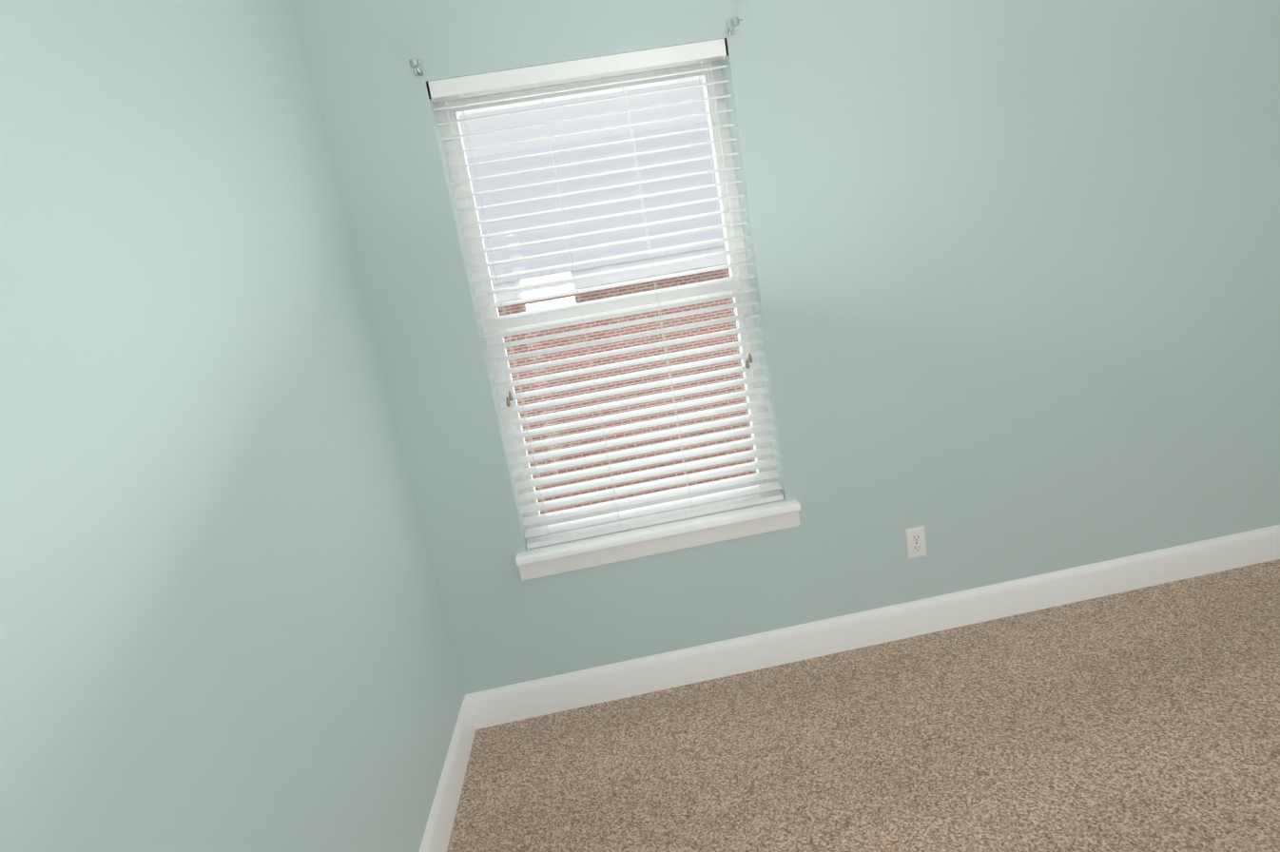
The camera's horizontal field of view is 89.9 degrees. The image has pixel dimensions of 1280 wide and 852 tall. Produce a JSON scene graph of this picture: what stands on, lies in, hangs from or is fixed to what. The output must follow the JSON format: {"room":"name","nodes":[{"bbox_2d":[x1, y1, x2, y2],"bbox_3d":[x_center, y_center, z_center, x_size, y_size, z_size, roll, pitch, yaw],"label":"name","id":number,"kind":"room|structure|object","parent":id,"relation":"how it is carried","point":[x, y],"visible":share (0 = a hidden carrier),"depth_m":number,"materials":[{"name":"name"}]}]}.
{"room":"empty bedroom","nodes":[
{"label":"empty bedroom","id":0,"kind":"room"},
{"bbox_2d":[0,0,464,851],"bbox_3d":[-0.674,0.175,-0.207,0.140,2.750,4.600,-10,11,-4],"label":"wall","id":1,"kind":"structure","parent":0,"point":[223,624],"depth_m":1.04,"materials":[{"name":"paint"}]},
{"bbox_2d":[419,693,480,851],"bbox_3d":[-0.458,1.290,0.806,0.014,0.135,2.970,-10,11,-4],"label":"baseboard","id":2,"kind":"structure","parent":1,"relation":"attached to","point":[437,832],"depth_m":1.93,"materials":[{"name":"white wood"}]},
{"bbox_2d":[293,0,1279,694],"bbox_3d":[1.226,-0.638,2.271,4.490,2.750,0.170,-10,11,-4],"label":"wall","id":3,"kind":"structure","parent":0,"point":[1015,270],"depth_m":2.19,"materials":[{"name":"paint"}]},
{"bbox_2d":[408,58,423,76],"bbox_3d":[-0.655,-1.064,1.888,0.037,0.040,0.063,-10,11,-4],"label":"curtain bracket","id":4,"kind":"object","parent":3,"relation":"attached to","point":[416,64],"visible":1,"depth_m":1.87,"materials":[{"name":"silver metal"}]},
{"bbox_2d":[435,59,776,539],"bbox_3d":[-0.075,-0.408,2.233,0.931,1.520,0.060,-10,11,-4],"label":"window","id":5,"kind":"structure","parent":3,"relation":"in","point":[725,133],"depth_m":2.18,"materials":[{"name":"white plastic"}]},
{"bbox_2d":[426,38,783,548],"bbox_3d":[-0.065,-0.390,2.127,0.929,1.515,0.082,-10,11,-4],"label":"window blinds","id":6,"kind":"object","parent":5,"relation":"attached to","point":[550,74],"visible":1,"depth_m":2.16,"materials":[{"name":"white plastic"}]},
{"bbox_2d":[525,499,786,552],"bbox_3d":[0.061,0.357,2.298,0.931,0.030,0.100,-10,11,-4],"label":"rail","id":7,"kind":"object","parent":3,"relation":"attached to","point":[652,526],"visible":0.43,"depth_m":2.26,"materials":[{"name":"white"}]},
{"bbox_2d":[515,499,800,581],"bbox_3d":[0.074,0.401,2.233,0.999,0.095,0.045,-10,11,-4],"label":"window sill","id":8,"kind":"structure","parent":3,"relation":"attached to","point":[640,543],"depth_m":2.23,"materials":[{"name":"white wood"}]},
{"bbox_2d":[726,17,742,35],"bbox_3d":[0.290,-1.226,1.953,0.037,0.040,0.063,-10,11,-4],"label":"curtain bracket","id":9,"kind":"object","parent":3,"relation":"attached to","point":[732,23],"visible":1,"depth_m":1.97,"materials":[{"name":"silver metal"}]},
{"bbox_2d":[464,524,1279,728],"bbox_3d":[1.452,0.643,2.430,4.210,0.135,0.014,-10,11,-4],"label":"baseboard","id":10,"kind":"structure","parent":3,"relation":"attached to","point":[745,654],"depth_m":2.38,"materials":[{"name":"white wood"}]},
{"bbox_2d":[905,525,927,559],"bbox_3d":[1.013,0.428,2.350,0.070,0.114,0.008,-10,11,-4],"label":"electrical outlet","id":11,"kind":"object","parent":3,"relation":"attached to","point":[916,542],"visible":1,"depth_m":2.35,"materials":[{"name":"white plastic"}]},
{"bbox_2d":[446,559,1279,851],"bbox_3d":[1.689,1.155,0.292,4.490,0.120,4.770,-10,11,-4],"label":"floor","id":12,"kind":"structure","parent":0,"point":[1145,719],"depth_m":1.89,"materials":[{"name":"carpet"}]},
{"bbox_3d":[0.434,3.049,7.459,24.000,0.100,8.810,-10,11,-4],"label":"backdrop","id":13,"kind":"structure","parent":0,"visible":0},
{"bbox_2d":[497,268,756,514],"bbox_3d":[-0.312,0.425,11.385,24.000,5.730,0.050,-10,11,-4],"label":"brick wall","id":14,"kind":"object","parent":13,"relation":"on","point":[632,329],"depth_m":11.16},
{"bbox_2d":[492,245,727,303],"bbox_3d":[-0.791,-2.453,10.615,24.000,0.290,0.550,-10,11,-4],"label":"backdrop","id":15,"kind":"object","parent":14,"relation":"attached to","point":[561,287],"depth_m":10.37,"materials":[{"name":"white"}]},
{"bbox_2d":[466,121,725,284],"bbox_3d":[-1.425,-4.889,13.381,24.000,3.580,7.050,-10,11,-4],"label":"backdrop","id":16,"kind":"object","parent":15,"relation":"on","point":[507,166],"depth_m":12.86,"materials":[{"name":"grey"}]}
]}

